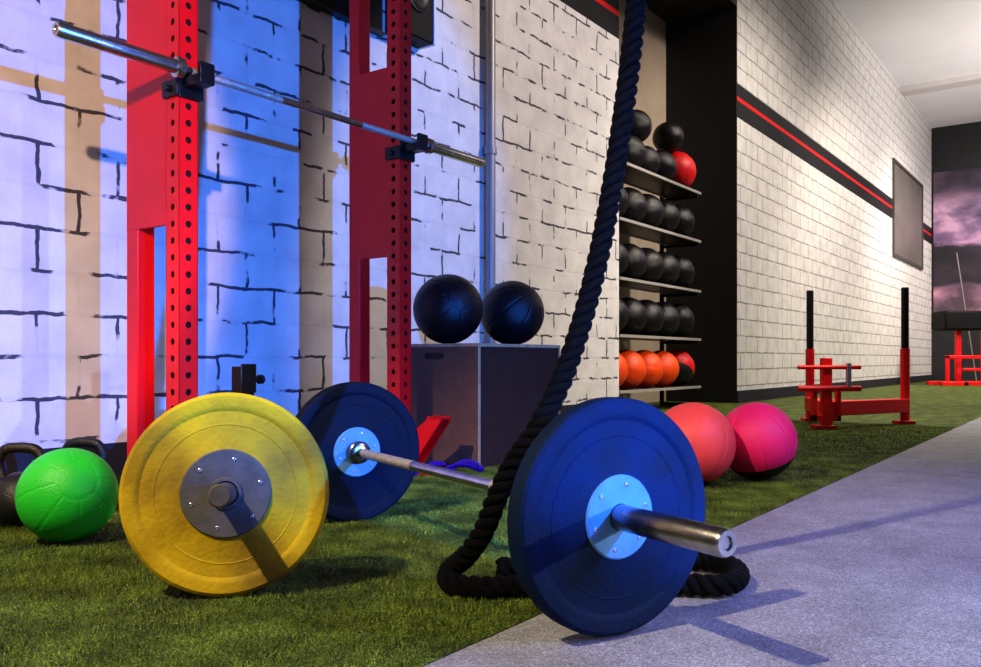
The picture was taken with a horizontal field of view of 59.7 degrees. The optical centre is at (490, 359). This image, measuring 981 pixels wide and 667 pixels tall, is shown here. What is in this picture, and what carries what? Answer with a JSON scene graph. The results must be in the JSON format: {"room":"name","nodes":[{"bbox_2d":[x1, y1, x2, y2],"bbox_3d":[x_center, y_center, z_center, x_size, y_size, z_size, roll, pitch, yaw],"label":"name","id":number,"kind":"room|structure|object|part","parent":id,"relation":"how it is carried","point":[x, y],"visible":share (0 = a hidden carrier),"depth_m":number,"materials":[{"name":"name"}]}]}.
{"room":"gym","nodes":[
{"label":"gym","id":0,"kind":"room"},
{"bbox_2d":[0,0,930,448],"bbox_3d":[2.916,-2.700,11.047,0.901,6.450,27.330,0,0,36],"label":"wall","id":1,"kind":"structure","parent":0,"point":[273,177],"depth_m":5.60,"materials":[{"name":"white brick"}]},
{"bbox_2d":[4,404,575,475],"bbox_3d":[-1.758,0.450,3.784,0.022,0.150,10.080,0,0,36],"label":"baseboard","id":2,"kind":"structure","parent":1,"relation":"attached to","point":[117,452],"depth_m":3.82,"materials":[{"name":"paint"}]},
{"bbox_2d":[297,0,385,36],"bbox_3d":[-0.886,-2.395,4.956,0.058,0.800,0.760,0,0,36],"label":"board","id":3,"kind":"object","parent":1,"relation":"attached to","point":[339,9],"visible":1,"depth_m":4.98,"materials":[{"name":"black metal"}]},
{"bbox_3d":[-0.891,-2.400,4.959,0.048,0.790,0.720,0,0,36],"label":"panel","id":4,"kind":"part","parent":3,"relation":"part of","materials":[{"name":"black"}]},
{"bbox_2d":[385,0,435,49],"bbox_3d":[-0.501,-2.290,5.412,0.150,0.530,0.330,0,0,36],"label":"loudspeaker","id":5,"kind":"object","parent":1,"relation":"attached to","point":[423,12],"visible":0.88,"depth_m":5.42,"materials":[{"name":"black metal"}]},
{"bbox_2d":[482,0,496,343],"bbox_3d":[-0.005,-2.697,6.139,0.104,6.436,0.092,0,0,36],"label":"drain pipe","id":6,"kind":"object","parent":1,"relation":"attached to","point":[490,150],"visible":0.61,"depth_m":6.10,"materials":[{"name":"metal"}]},
{"bbox_2d":[666,6,736,402],"bbox_3d":[2.619,-1.885,10.652,0.920,4.820,0.020,0,0,36],"label":"wall","id":7,"kind":"structure","parent":1,"relation":"attached to","point":[701,50],"depth_m":10.58,"materials":[{"name":"black paint"}]},
{"bbox_2d":[737,375,931,402],"bbox_3d":[7.140,0.450,16.114,0.023,0.150,14.170,0,0,36],"label":"baseboard","id":8,"kind":"structure","parent":1,"relation":"attached to","point":[743,396],"depth_m":12.19,"materials":[{"name":"black paint"}]},
{"bbox_2d":[892,158,922,269],"bbox_3d":[9.433,-3.200,19.275,0.041,2.050,3.500,0,0,36],"label":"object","id":9,"kind":"structure","parent":1,"relation":"in","point":[908,194],"depth_m":19.09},
{"bbox_2d":[0,380,980,666],"bbox_3d":[8.239,0.574,8.853,15.000,0.102,36.000,0,0,36],"label":"floor","id":10,"kind":"structure","parent":0,"point":[879,565],"depth_m":1.91,"materials":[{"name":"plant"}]},
{"bbox_2d":[0,442,44,527],"bbox_3d":[-1.497,0.394,2.720,0.176,0.263,0.176,0,0,-6],"label":"kettlebell","id":11,"kind":"object","parent":10,"relation":"on","point":[9,516],"visible":0.55,"depth_m":2.67,"materials":[{"name":"metal"}]},
{"bbox_3d":[-1.497,0.330,2.720,0.166,0.134,0.033,0,0,-6],"label":"handle","id":12,"kind":"part","parent":11,"relation":"part of","materials":[{"name":"metal"}]},
{"bbox_2d":[62,437,107,461],"bbox_3d":[-1.379,0.394,2.900,0.176,0.263,0.176,0,0,6],"label":"kettlebell","id":13,"kind":"object","parent":10,"relation":"on","point":[98,445],"visible":0.22,"depth_m":2.89,"materials":[{"name":"metal"}]},
{"bbox_2d":[119,392,328,596],"bbox_3d":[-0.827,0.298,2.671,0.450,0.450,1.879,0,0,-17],"label":"weight plate","id":14,"kind":"object","parent":10,"relation":"on","point":[226,494],"visible":1,"depth_m":1.89,"materials":[{"name":"rubber"}]},
{"bbox_2d":[232,364,264,394],"bbox_3d":[-0.941,0.270,3.250,0.240,0.510,0.240,0,0,36],"label":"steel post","id":15,"kind":"object","parent":10,"relation":"on","point":[244,378],"visible":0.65,"depth_m":3.23,"materials":[{"name":"black metal"}]},
{"bbox_3d":[-0.904,0.075,3.301,0.036,0.036,0.065,0,0,36],"label":"pin knob","id":16,"kind":"part","parent":15,"relation":"part of","materials":[{"name":"black metal"}]},
{"bbox_2d":[118,0,450,498],"bbox_3d":[-0.788,-0.810,3.556,0.640,2.670,1.295,0,0,36],"label":"rack","id":17,"kind":"object","parent":10,"relation":"on","point":[162,108],"visible":0.78,"depth_m":3.20,"materials":[{"name":"red metal"}]},
{"bbox_3d":[-1.321,-0.775,3.228,0.072,2.600,0.072,0,0,36],"label":"post","id":18,"kind":"part","parent":17,"relation":"part of","materials":[{"name":"red metal"}]},
{"bbox_3d":[-1.259,-0.930,3.147,0.254,0.890,0.020,0,0,36],"label":"gusset plate","id":19,"kind":"part","parent":17,"relation":"part of","materials":[{"name":"red metal"}]},
{"bbox_2d":[52,21,484,167],"bbox_3d":[-0.687,-1.014,3.508,0.072,0.072,2.200,0,0,36],"label":"barbell","id":20,"kind":"object","parent":17,"relation":"on","point":[177,66],"visible":0.87,"depth_m":2.96,"materials":[{"name":"metal"}]},
{"bbox_3d":[-0.639,-0.775,4.173,0.072,2.600,0.072,0,0,36],"label":"post","id":21,"kind":"part","parent":17,"relation":"part of","materials":[{"name":"red metal"}]},
{"bbox_3d":[-0.578,-0.930,4.092,0.254,0.890,0.020,0,0,36],"label":"gusset plate","id":22,"kind":"part","parent":17,"relation":"part of","materials":[{"name":"red metal"}]},
{"bbox_2d":[0,420,953,666],"bbox_3d":[0.467,0.517,4.536,2.672,0.015,7.117,0,0,36],"label":"artificial turf","id":23,"kind":"object","parent":10,"relation":"on","point":[741,491],"visible":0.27,"depth_m":1.99,"materials":[{"name":"green plastic"}]},
{"bbox_2d":[15,448,118,541],"bbox_3d":[-1.214,0.387,2.456,0.268,0.268,0.268,0,0,-39],"label":"medicine ball","id":24,"kind":"object","parent":23,"relation":"on","point":[65,494],"visible":1,"depth_m":2.36,"materials":[{"name":"green rubber"}]},
{"bbox_2d":[414,459,483,475],"bbox_3d":[-0.201,0.489,3.879,0.366,0.060,0.137,0,0,-29],"label":"band","id":25,"kind":"object","parent":23,"relation":"on","point":[468,463],"visible":0.54,"depth_m":3.90,"materials":[{"name":"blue rubber"}]},
{"bbox_2d":[296,382,736,636],"bbox_3d":[-0.104,0.296,2.201,0.450,0.450,1.913,0,0,-31],"label":"barbell","id":26,"kind":"object","parent":23,"relation":"on","point":[606,525],"visible":0.91,"depth_m":1.61,"materials":[{"name":"rubber"}]},
{"bbox_3d":[-0.441,0.296,2.771,0.450,0.450,0.050,0,0,-31],"label":"weight plate","id":27,"kind":"part","parent":26,"relation":"part of","materials":[{"name":"blue rubber"}]},
{"bbox_3d":[0.232,0.296,1.632,0.450,0.450,0.050,0,0,-31],"label":"weight plate","id":28,"kind":"part","parent":26,"relation":"part of","materials":[{"name":"blue rubber"}]},
{"bbox_2d":[726,402,797,478],"bbox_3d":[1.166,0.353,3.740,0.336,0.335,0.336,0,0,22],"label":"medicine ball","id":29,"kind":"object","parent":23,"relation":"on","point":[766,438],"visible":0.86,"depth_m":3.61,"materials":[{"name":"pink rubber"}]},
{"bbox_2d":[411,343,559,467],"bbox_3d":[-0.017,0.222,4.513,0.442,0.606,0.758,0,0,36],"label":"box","id":30,"kind":"object","parent":10,"relation":"on","point":[490,392],"visible":0.62,"depth_m":4.22,"materials":[{"name":"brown wood"}]},
{"bbox_3d":[-0.233,0.222,4.216,0.440,0.606,0.018,0,0,36],"label":"panel","id":31,"kind":"part","parent":30,"relation":"part of","materials":[{"name":"grey wood"}]},
{"bbox_2d":[413,274,482,343],"bbox_3d":[-0.214,-0.257,4.317,0.352,0.352,0.352,0,0,24],"label":"medicine ball","id":32,"kind":"object","parent":30,"relation":"on","point":[447,308],"visible":0.98,"depth_m":4.19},
{"bbox_2d":[481,281,543,343],"bbox_3d":[0.118,-0.257,4.675,0.352,0.352,0.351,0,0,17],"label":"medicine ball","id":33,"kind":"object","parent":30,"relation":"on","point":[513,311],"visible":0.96,"depth_m":4.55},
{"bbox_3d":[0.152,0.231,4.393,0.017,0.588,0.719,0,0,36],"label":"panel","id":34,"kind":"part","parent":30,"relation":"part of","materials":[{"name":"grey wood"}]},
{"bbox_2d":[619,162,700,405],"bbox_3d":[1.594,-0.725,8.950,0.490,2.500,1.980,0,0,36],"label":"ball rack","id":35,"kind":"object","parent":10,"relation":"on","point":[635,176],"visible":0.6,"depth_m":9.09,"materials":[{"name":"grey metal"}]},
{"bbox_2d":[619,353,627,386],"bbox_3d":[1.122,0.095,8.236,0.399,0.400,0.399,0,0,23],"label":"medicine ball","id":36,"kind":"object","parent":35,"relation":"on","point":[623,368],"visible":0.2,"depth_m":8.11,"materials":[{"name":"orange rubber"}]},
{"bbox_2d":[619,242,628,275],"bbox_3d":[1.136,-0.973,8.256,0.396,0.395,0.395,0,0,-18],"label":"medicine ball","id":37,"kind":"object","parent":35,"relation":"on","point":[623,254],"visible":0.31,"depth_m":8.13,"materials":[{"name":"black rubber"}]},
{"bbox_2d":[619,298,628,331],"bbox_3d":[1.136,-0.433,8.256,0.396,0.396,0.395,0,0,29],"label":"medicine ball","id":38,"kind":"object","parent":35,"relation":"on","point":[623,310],"visible":0.3,"depth_m":8.13,"materials":[{"name":"black rubber"}]},
{"bbox_2d":[619,187,628,216],"bbox_3d":[1.136,-1.533,8.256,0.396,0.396,0.396,0,0,18],"label":"medicine ball","id":39,"kind":"object","parent":35,"relation":"on","point":[623,203],"visible":0.17,"depth_m":8.13,"materials":[{"name":"black rubber"}]},
{"bbox_2d":[619,350,645,388],"bbox_3d":[1.359,0.095,8.565,0.399,0.399,0.399,0,0,22],"label":"medicine ball","id":40,"kind":"object","parent":35,"relation":"on","point":[636,364],"visible":0.54,"depth_m":8.42,"materials":[{"name":"orange rubber"}]},
{"bbox_2d":[619,297,646,334],"bbox_3d":[1.373,-0.433,8.585,0.395,0.395,0.395,0,0,24],"label":"medicine ball","id":41,"kind":"object","parent":35,"relation":"on","point":[637,320],"visible":0.41,"depth_m":8.44,"materials":[{"name":"black rubber"}]},
{"bbox_2d":[621,243,646,278],"bbox_3d":[1.373,-0.973,8.585,0.395,0.396,0.395,0,0,22],"label":"medicine ball","id":42,"kind":"object","parent":35,"relation":"on","point":[637,265],"visible":0.44,"depth_m":8.43,"materials":[{"name":"black rubber"}]},
{"bbox_2d":[621,187,646,221],"bbox_3d":[1.373,-1.533,8.585,0.396,0.395,0.396,0,0,24],"label":"medicine ball","id":43,"kind":"object","parent":35,"relation":"on","point":[637,204],"visible":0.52,"depth_m":8.43,"materials":[{"name":"black rubber"}]},
{"bbox_2d":[626,135,645,166],"bbox_3d":[1.370,-2.065,8.581,0.379,0.379,0.380,0,0,19],"label":"medicine ball","id":44,"kind":"object","parent":35,"relation":"on","point":[636,155],"visible":0.41,"depth_m":8.43,"materials":[{"name":"black rubber"}]},
{"bbox_2d":[630,109,651,141],"bbox_3d":[1.476,-2.380,8.727,0.338,0.339,0.340,0,0,22],"label":"medicine ball","id":45,"kind":"object","parent":44,"relation":"on","point":[642,124],"visible":0.49,"depth_m":8.59,"materials":[{"name":"black rubber"}]},
{"bbox_2d":[619,337,669,339],"bbox_3d":[1.619,-0.230,8.925,0.380,0.009,1.970,0,0,36],"label":"shelf","id":46,"kind":"object","parent":35,"relation":"attached to","point":[624,338],"depth_m":8.91,"materials":[{"name":"black metal"}]},
{"bbox_2d":[636,350,662,387],"bbox_3d":[1.596,0.095,8.893,0.399,0.400,0.399,0,0,29],"label":"medicine ball","id":47,"kind":"object","parent":35,"relation":"on","point":[654,365],"visible":0.56,"depth_m":8.75,"materials":[{"name":"orange rubber"}]},
{"bbox_2d":[636,299,663,335],"bbox_3d":[1.610,-0.433,8.913,0.396,0.394,0.394,0,0,20],"label":"medicine ball","id":48,"kind":"object","parent":35,"relation":"on","point":[655,315],"visible":0.57,"depth_m":8.77,"materials":[{"name":"black rubber"}]},
{"bbox_2d":[641,145,659,172],"bbox_3d":[1.587,-2.050,8.881,0.350,0.348,0.349,0,0,27],"label":"medicine ball","id":49,"kind":"object","parent":35,"relation":"on","point":[652,161],"visible":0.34,"depth_m":8.74,"materials":[{"name":"black rubber"}]},
{"bbox_2d":[638,248,663,281],"bbox_3d":[1.610,-0.973,8.913,0.396,0.395,0.394,0,0,26],"label":"medicine ball","id":50,"kind":"object","parent":35,"relation":"on","point":[654,271],"visible":0.41,"depth_m":8.76,"materials":[{"name":"black rubber"}]},
{"bbox_2d":[619,386,683,390],"bbox_3d":[1.619,0.300,8.925,0.380,0.009,1.970,0,0,36],"label":"shelf","id":51,"kind":"object","parent":35,"relation":"attached to","point":[653,388],"depth_m":8.87,"materials":[{"name":"black metal"}]},
{"bbox_2d":[640,194,663,226],"bbox_3d":[1.610,-1.533,8.913,0.395,0.395,0.395,0,0,23],"label":"medicine ball","id":52,"kind":"object","parent":35,"relation":"on","point":[654,215],"visible":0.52,"depth_m":8.76,"materials":[{"name":"black rubber"}]},
{"bbox_2d":[619,280,690,292],"bbox_3d":[1.619,-0.769,8.925,0.380,0.009,1.970,0,0,36],"label":"shelf","id":53,"kind":"object","parent":35,"relation":"attached to","point":[641,285],"depth_m":9.01,"materials":[{"name":"black metal"}]},
{"bbox_2d":[619,220,694,244],"bbox_3d":[1.619,-1.329,8.925,0.380,0.009,1.970,0,0,36],"label":"shelf","id":54,"kind":"object","parent":35,"relation":"attached to","point":[631,228],"depth_m":9.03,"materials":[{"name":"black metal"}]},
{"bbox_2d":[623,166,695,197],"bbox_3d":[1.619,-1.869,8.925,0.380,0.009,1.970,0,0,36],"label":"shelf","id":55,"kind":"object","parent":35,"relation":"attached to","point":[638,177],"depth_m":9.09,"materials":[{"name":"black metal"}]},
{"bbox_3d":[1.619,-1.329,8.925,0.420,0.028,1.970,0,0,36],"label":"shelf rail","id":56,"kind":"part","parent":35,"relation":"part of","materials":[{"name":"grey metal"}]},
{"bbox_3d":[1.619,-0.769,8.925,0.420,0.028,1.970,0,0,36],"label":"shelf rail","id":57,"kind":"part","parent":35,"relation":"part of","materials":[{"name":"grey metal"}]},
{"bbox_3d":[1.619,-0.229,8.925,0.420,0.028,1.970,0,0,36],"label":"shelf rail","id":58,"kind":"part","parent":35,"relation":"part of","materials":[{"name":"grey metal"}]},
{"bbox_3d":[1.619,0.301,8.925,0.420,0.028,1.970,0,0,36],"label":"shelf rail","id":59,"kind":"part","parent":35,"relation":"part of","materials":[{"name":"grey metal"}]},
{"bbox_3d":[1.619,-1.869,8.925,0.420,0.028,1.970,0,0,36],"label":"shelf rail","id":60,"kind":"part","parent":35,"relation":"part of","materials":[{"name":"grey metal"}]},
{"bbox_2d":[654,350,678,386],"bbox_3d":[1.833,0.095,9.221,0.398,0.399,0.399,0,0,24],"label":"medicine ball","id":61,"kind":"object","parent":35,"relation":"on","point":[670,363],"visible":0.65,"depth_m":9.07,"materials":[{"name":"orange rubber"}]},
{"bbox_2d":[653,302,679,336],"bbox_3d":[1.847,-0.433,9.242,0.396,0.396,0.396,0,0,26],"label":"medicine ball","id":62,"kind":"object","parent":35,"relation":"on","point":[670,326],"visible":0.44,"depth_m":9.10,"materials":[{"name":"black rubber"}]},
{"bbox_2d":[656,150,676,179],"bbox_3d":[1.809,-2.065,9.189,0.380,0.379,0.378,0,0,27],"label":"medicine ball","id":63,"kind":"object","parent":35,"relation":"on","point":[668,165],"visible":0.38,"depth_m":9.04,"materials":[{"name":"black rubber"}]},
{"bbox_2d":[656,252,679,284],"bbox_3d":[1.847,-0.973,9.242,0.396,0.396,0.396,0,0,29],"label":"medicine ball","id":64,"kind":"object","parent":35,"relation":"on","point":[671,272],"visible":0.42,"depth_m":9.09,"materials":[{"name":"black rubber"}]},
{"bbox_2d":[657,200,679,231],"bbox_3d":[1.847,-1.533,9.242,0.396,0.396,0.395,0,0,27],"label":"medicine ball","id":65,"kind":"object","parent":35,"relation":"on","point":[671,219],"visible":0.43,"depth_m":9.09,"materials":[{"name":"black rubber"}]},
{"bbox_3d":[2.161,-1.840,9.736,0.430,0.030,0.030,0,0,36],"label":"shelf arm","id":66,"kind":"part","parent":35,"relation":"part of","materials":[{"name":"black metal"}]},
{"bbox_3d":[2.161,-1.300,9.736,0.430,0.030,0.030,0,0,36],"label":"shelf arm","id":67,"kind":"part","parent":35,"relation":"part of","materials":[{"name":"black metal"}]},
{"bbox_3d":[2.161,-0.740,9.736,0.430,0.030,0.030,0,0,36],"label":"shelf arm","id":68,"kind":"part","parent":35,"relation":"part of","materials":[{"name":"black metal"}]},
{"bbox_3d":[2.161,-0.200,9.736,0.430,0.030,0.030,0,0,36],"label":"shelf arm","id":69,"kind":"part","parent":35,"relation":"part of","materials":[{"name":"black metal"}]},
{"bbox_2d":[668,350,694,385],"bbox_3d":[2.075,0.090,9.558,0.409,0.410,0.410,0,0,25],"label":"medicine ball","id":70,"kind":"object","parent":35,"relation":"on","point":[686,363],"visible":0.61,"depth_m":9.41,"materials":[{"name":"red rubber"}]},
{"bbox_2d":[669,304,694,336],"bbox_3d":[2.084,-0.433,9.570,0.395,0.395,0.396,0,0,26],"label":"medicine ball","id":71,"kind":"object","parent":35,"relation":"on","point":[687,320],"visible":0.52,"depth_m":9.42,"materials":[{"name":"black rubber"}]},
{"bbox_2d":[671,151,695,186],"bbox_3d":[2.067,-2.100,9.546,0.449,0.449,0.449,0,0,26],"label":"medicine ball","id":72,"kind":"object","parent":35,"relation":"on","point":[685,174],"visible":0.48,"depth_m":9.37,"materials":[{"name":"red rubber"}]},
{"bbox_2d":[652,122,683,152],"bbox_3d":[1.950,-2.440,9.383,0.340,0.339,0.340,0,0,29],"label":"medicine ball","id":73,"kind":"object","parent":72,"relation":"on","point":[668,136],"visible":0.94,"depth_m":9.26,"materials":[{"name":"black rubber"}]},
{"bbox_2d":[673,255,694,287],"bbox_3d":[2.084,-0.973,9.570,0.395,0.395,0.395,0,0,22],"label":"medicine ball","id":74,"kind":"object","parent":35,"relation":"on","point":[687,271],"visible":0.38,"depth_m":9.42,"materials":[{"name":"black rubber"}]},
{"bbox_2d":[674,205,694,235],"bbox_3d":[2.084,-1.533,9.570,0.396,0.395,0.395,0,0,20],"label":"medicine ball","id":75,"kind":"object","parent":35,"relation":"on","point":[685,227],"visible":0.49,"depth_m":9.41,"materials":[{"name":"black rubber"}]},
{"bbox_3d":[2.161,0.330,9.736,0.430,0.030,0.030,0,0,36],"label":"shelf arm","id":76,"kind":"part","parent":35,"relation":"part of","materials":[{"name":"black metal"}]},
{"bbox_2d":[665,402,735,483],"bbox_3d":[0.844,0.349,3.564,0.344,0.344,0.344,0,0,27],"label":"medicine ball","id":77,"kind":"object","parent":10,"relation":"on","point":[711,436],"visible":0.56,"depth_m":3.43,"materials":[{"name":"red rubber"}]},
{"bbox_2d":[797,287,915,428],"bbox_3d":[2.908,-0.035,6.762,0.885,1.120,1.047,0,0,21],"label":"sled","id":78,"kind":"object","parent":10,"relation":"on","point":[824,409],"visible":0.96,"depth_m":6.79,"materials":[{"name":"red metal"}]},
{"bbox_3d":[2.732,0.215,7.310,0.072,0.620,0.072,0,0,0],"label":"handle post","id":79,"kind":"part","parent":78,"relation":"part of","materials":[{"name":"red metal"}]},
{"bbox_3d":[2.548,0.255,6.500,0.215,0.540,0.070,0,0,0],"label":"post","id":80,"kind":"part","parent":78,"relation":"part of","materials":[{"name":"red metal"}]},
{"bbox_3d":[2.889,0.370,6.793,0.808,0.110,0.863,0,0,25],"label":"frame","id":81,"kind":"part","parent":78,"relation":"part of","materials":[{"name":"red metal"}]},
{"bbox_3d":[3.394,0.215,7.000,0.072,0.620,0.072,0,0,0],"label":"handle post","id":82,"kind":"part","parent":78,"relation":"part of","materials":[{"name":"red metal"}]},
{"bbox_2d":[926,311,980,385],"bbox_3d":[9.783,-0.245,17.800,1.100,1.540,0.640,0,0,0],"label":"machine","id":83,"kind":"object","parent":10,"relation":"on","point":[957,321],"visible":1,"depth_m":17.50,"materials":[{"name":"red metal"}]},
{"bbox_2d":[956,252,976,380],"bbox_3d":[10.444,-0.926,18.750,0.025,2.901,0.436,0,0,-43],"label":"leaning pole","id":84,"kind":"object","parent":10,"relation":"on","point":[956,252],"visible":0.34,"depth_m":18.77,"materials":[{"name":"metal"}]},
{"bbox_2d":[619,0,666,402],"bbox_3d":[1.283,-2.700,9.716,0.150,6.450,3.500,0,0,36],"label":"wall","id":85,"kind":"structure","parent":0,"point":[650,97],"depth_m":10.52,"materials":[{"name":"beige paint"}]},
{"bbox_2d":[834,0,980,127],"bbox_3d":[7.982,-6.000,7.515,13.850,0.150,27.530,0,0,36],"label":"ceiling","id":86,"kind":"structure","parent":0,"point":[916,41],"depth_m":16.06,"materials":[{"name":"paint"}]},
{"bbox_2d":[437,0,749,598],"bbox_3d":[0.242,-2.693,1.999,0.743,6.440,0.314,0,0,0],"label":"rope","id":87,"kind":"object","parent":86,"relation":"hanging from","point":[734,576],"visible":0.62,"depth_m":1.92,"materials":[{"name":"black fabric"}]},
{"bbox_2d":[900,73,980,96],"bbox_3d":[14.107,-5.865,14.977,12.650,0.120,0.400,0,0,36],"label":"beam","id":88,"kind":"structure","parent":86,"relation":"attached to","point":[971,79],"depth_m":18.14,"materials":[{"name":"paint"}]},
{"bbox_2d":[931,121,980,380],"bbox_3d":[16.100,-2.700,18.508,13.550,6.450,0.202,0,0,36],"label":"wall","id":89,"kind":"structure","parent":0,"point":[953,147],"depth_m":21.60,"materials":[{"name":"grey paint"}]},
{"bbox_2d":[933,167,980,311],"bbox_3d":[13.985,-2.775,19.892,6.600,4.000,0.036,0,0,36],"label":"wall mural","id":90,"kind":"object","parent":89,"relation":"attached to","point":[956,193],"visible":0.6,"depth_m":21.52}
]}

